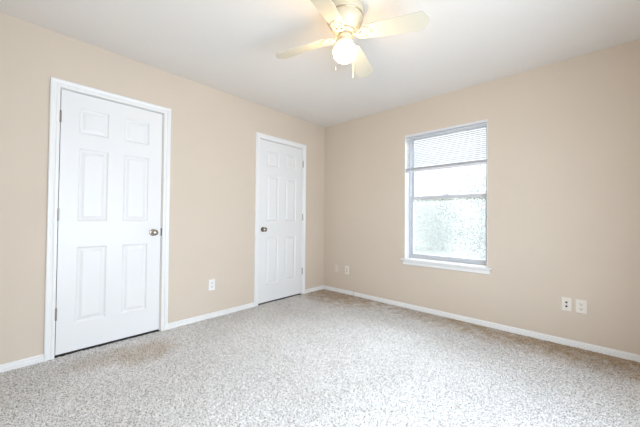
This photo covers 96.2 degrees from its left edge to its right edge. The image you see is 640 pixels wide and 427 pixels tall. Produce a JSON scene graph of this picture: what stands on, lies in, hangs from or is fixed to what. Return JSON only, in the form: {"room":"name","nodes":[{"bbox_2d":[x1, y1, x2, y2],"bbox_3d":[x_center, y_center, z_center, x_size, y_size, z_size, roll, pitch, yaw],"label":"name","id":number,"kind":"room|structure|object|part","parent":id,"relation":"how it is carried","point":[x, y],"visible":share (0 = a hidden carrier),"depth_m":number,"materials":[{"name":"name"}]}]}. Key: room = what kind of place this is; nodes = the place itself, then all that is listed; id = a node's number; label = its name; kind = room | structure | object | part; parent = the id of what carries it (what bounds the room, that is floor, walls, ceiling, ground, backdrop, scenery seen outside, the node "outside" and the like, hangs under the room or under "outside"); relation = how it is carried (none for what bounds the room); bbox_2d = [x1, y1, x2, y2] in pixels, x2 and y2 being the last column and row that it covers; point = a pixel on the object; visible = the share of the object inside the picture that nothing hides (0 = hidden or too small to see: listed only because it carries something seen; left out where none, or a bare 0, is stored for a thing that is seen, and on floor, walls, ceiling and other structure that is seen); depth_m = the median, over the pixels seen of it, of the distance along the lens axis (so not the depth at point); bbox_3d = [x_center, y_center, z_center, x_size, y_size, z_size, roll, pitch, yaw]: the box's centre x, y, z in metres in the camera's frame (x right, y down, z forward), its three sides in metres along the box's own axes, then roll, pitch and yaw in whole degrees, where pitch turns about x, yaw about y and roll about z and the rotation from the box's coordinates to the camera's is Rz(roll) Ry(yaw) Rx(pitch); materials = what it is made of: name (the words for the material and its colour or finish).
{"room":"empty bedroom","nodes":[
{"label":"empty bedroom","id":0,"kind":"room"},
{"bbox_2d":[0,12,324,364],"bbox_3d":[-1.118,-0.070,3.204,0.140,2.551,3.720,0,-1,43],"label":"wall","id":1,"kind":"structure","parent":0,"point":[212,216],"depth_m":2.77,"materials":[{"name":"beige paint"}]},
{"bbox_2d":[44,76,170,361],"bbox_3d":[-1.731,0.083,2.432,0.130,2.190,0.848,0,-1,43],"label":"door","id":2,"kind":"structure","parent":1,"relation":"in","point":[108,214],"depth_m":2.38,"materials":[{"name":"white wood"}]},
{"bbox_3d":[-1.514,0.175,2.623,0.068,0.064,0.064,0,-1,43],"label":"knob","id":3,"kind":"part","parent":2,"relation":"part of","materials":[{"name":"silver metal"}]},
{"bbox_2d":[0,285,323,372],"bbox_3d":[-1.139,1.081,3.059,0.014,0.052,3.520,0,-1,43],"label":"baseboard","id":4,"kind":"structure","parent":1,"relation":"attached to","point":[9,366],"depth_m":2.83,"materials":[{"name":"white wood"}]},
{"bbox_2d":[208,279,214,290],"bbox_3d":[-1.150,0.761,3.054,0.008,0.114,0.070,0,-1,43],"label":"wall outlet","id":5,"kind":"object","parent":1,"relation":"attached to","point":[211,282],"visible":1,"depth_m":3.05,"materials":[{"name":"white plastic"}]},
{"bbox_2d":[254,132,305,306],"bbox_3d":[-0.496,0.116,3.763,0.130,2.190,0.846,0,-1,43],"label":"door","id":6,"kind":"structure","parent":1,"relation":"in","point":[280,169],"depth_m":3.73,"materials":[{"name":"white wood"}]},
{"bbox_2d":[0,289,639,426],"bbox_3d":[0.146,1.096,1.867,3.530,0.012,3.530,0,-1,43],"label":"floor","id":7,"kind":"structure","parent":0,"point":[323,357],"depth_m":1.91,"materials":[{"name":"carpet"}]},
{"bbox_2d":[0,0,639,127],"bbox_3d":[0.186,-1.418,1.932,3.800,0.120,3.860,0,-1,43],"label":"ceiling","id":8,"kind":"structure","parent":0,"point":[231,47],"depth_m":2.24,"materials":[{"name":"paint"}]},
{"bbox_2d":[276,0,429,77],"bbox_3d":[0.165,-1.133,1.904,0.792,0.450,0.771,1,-1,-21],"label":"ceiling fan","id":9,"kind":"object","parent":8,"relation":"hanging from","point":[344,18],"visible":1,"depth_m":1.83,"materials":[{"name":"white wood"}]},
{"bbox_3d":[-0.137,-1.159,2.028,0.398,0.057,0.130,0,-1,25],"label":"fan blade","id":10,"kind":"part","parent":9,"relation":"part of","materials":[{"name":"beige wood"}]},
{"bbox_3d":[0.031,-1.165,1.606,0.130,0.057,0.398,0,-1,27],"label":"fan blade","id":11,"kind":"part","parent":9,"relation":"part of","materials":[{"name":"beige wood"}]},
{"bbox_3d":[0.164,-1.062,1.902,0.154,0.116,0.154,0,-1,43],"label":"glass globe","id":12,"kind":"part","parent":9,"relation":"part of","materials":[{"name":"white glass"}]},
{"bbox_3d":[0.300,-1.152,2.202,0.130,0.057,0.398,0,-1,27],"label":"fan blade","id":13,"kind":"part","parent":9,"relation":"part of","materials":[{"name":"beige wood"}]},
{"bbox_3d":[0.468,-1.158,1.780,0.398,0.057,0.130,0,-1,25],"label":"fan blade","id":14,"kind":"part","parent":9,"relation":"part of","materials":[{"name":"beige wood"}]},
{"bbox_2d":[323,39,639,354],"bbox_3d":[1.420,-0.049,3.250,3.800,2.551,0.200,0,-1,43],"label":"wall","id":15,"kind":"structure","parent":0,"point":[563,137],"depth_m":2.63,"materials":[{"name":"beige paint"}]},
{"bbox_2d":[345,266,348,273],"bbox_3d":[0.380,0.798,4.052,0.070,0.114,0.008,0,-1,43],"label":"wall outlet","id":16,"kind":"object","parent":15,"relation":"attached to","point":[346,267],"visible":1,"depth_m":4.05,"materials":[{"name":"beige plastic"}]},
{"bbox_2d":[400,119,491,274],"bbox_3d":[1.405,-0.168,3.233,0.970,1.558,0.219,0,-1,43],"label":"window","id":17,"kind":"structure","parent":15,"relation":"in","point":[482,268],"depth_m":3.31,"materials":[{"name":"white wood"}]},
{"bbox_2d":[405,120,486,195],"bbox_3d":[1.366,-0.575,3.195,0.876,0.740,0.040,0,-1,43],"label":"window blind","id":18,"kind":"object","parent":17,"relation":"attached to","point":[473,162],"visible":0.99,"depth_m":3.16,"materials":[{"name":"white plastic"}]},
{"bbox_3d":[1.372,-0.933,3.204,0.872,0.021,0.027,0,-1,43],"label":"head rail","id":19,"kind":"part","parent":18,"relation":"part of","materials":[{"name":"white plastic"}]},
{"bbox_3d":[1.368,-0.511,3.197,0.868,0.026,0.026,0,-1,43],"label":"rail","id":20,"kind":"part","parent":18,"relation":"part of","materials":[{"name":"white plastic"}]},
{"bbox_3d":[1.594,-0.721,2.993,0.001,0.393,0.027,0,-1,43],"label":"ladder cord","id":21,"kind":"part","parent":18,"relation":"part of","materials":[{"name":"white fabric"}]},
{"bbox_3d":[1.376,0.548,3.195,0.970,0.018,0.149,0,-1,43],"label":"sill","id":22,"kind":"part","parent":17,"relation":"part of","materials":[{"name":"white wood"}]},
{"bbox_3d":[1.445,0.154,3.274,0.833,0.726,0.022,0,-1,43],"label":"sash","id":23,"kind":"part","parent":17,"relation":"part of","materials":[{"name":"glass"}]},
{"bbox_3d":[1.470,-0.552,3.307,0.833,0.756,0.022,0,-1,43],"label":"sash","id":24,"kind":"part","parent":17,"relation":"part of","materials":[{"name":"glass"}]},
{"bbox_2d":[324,285,639,361],"bbox_3d":[1.343,1.103,3.147,3.508,0.055,0.014,0,-1,43],"label":"baseboard","id":25,"kind":"structure","parent":15,"relation":"attached to","point":[608,351],"depth_m":2.73,"materials":[{"name":"white wood"}]},
{"bbox_2d":[561,297,571,311],"bbox_3d":[2.104,0.775,2.451,0.068,0.114,0.012,0,-1,43],"label":"cable jack plate","id":26,"kind":"object","parent":15,"relation":"attached to","point":[566,303],"visible":1,"depth_m":2.45,"materials":[{"name":"beige plastic"}]},
{"bbox_2d":[575,299,586,313],"bbox_3d":[2.174,0.776,2.389,0.074,0.114,0.008,0,-1,43],"label":"wall outlet","id":27,"kind":"object","parent":15,"relation":"attached to","point":[580,305],"visible":1,"depth_m":2.39,"materials":[{"name":"beige plastic"}]},
{"label":"outside","id":28,"kind":"structure","parent":0,"visible":0},
{"bbox_2d":[414,234,483,264],"bbox_3d":[12.333,2.189,20.526,36.000,0.150,39.550,0,-1,43],"label":"ground","id":29,"kind":"structure","parent":28,"point":[441,252],"depth_m":14.82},
{"bbox_2d":[414,202,427,251],"bbox_3d":[2.921,0.742,11.766,3.139,2.872,3.216,1,-1,-4],"label":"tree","id":30,"kind":"object","parent":29,"relation":"on","point":[427,202],"visible":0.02,"depth_m":11.32,"materials":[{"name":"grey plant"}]},
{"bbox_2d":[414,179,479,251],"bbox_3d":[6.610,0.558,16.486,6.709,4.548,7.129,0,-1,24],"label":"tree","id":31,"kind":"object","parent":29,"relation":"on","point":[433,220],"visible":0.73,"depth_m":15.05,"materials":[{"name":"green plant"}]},
{"bbox_2d":[434,165,485,259],"bbox_3d":[3.613,0.277,6.302,2.168,3.143,2.154,0,-1,43],"label":"tree","id":32,"kind":"object","parent":29,"relation":"on","point":[482,209],"visible":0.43,"depth_m":6.39,"materials":[{"name":"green plant"}]},
{"bbox_2d":[441,188,485,264],"bbox_3d":[5.620,0.463,9.500,3.288,3.138,3.253,0,-1,27],"label":"tree","id":33,"kind":"object","parent":29,"relation":"on","point":[465,253],"visible":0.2,"depth_m":9.92,"materials":[{"name":"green plant"}]}
]}

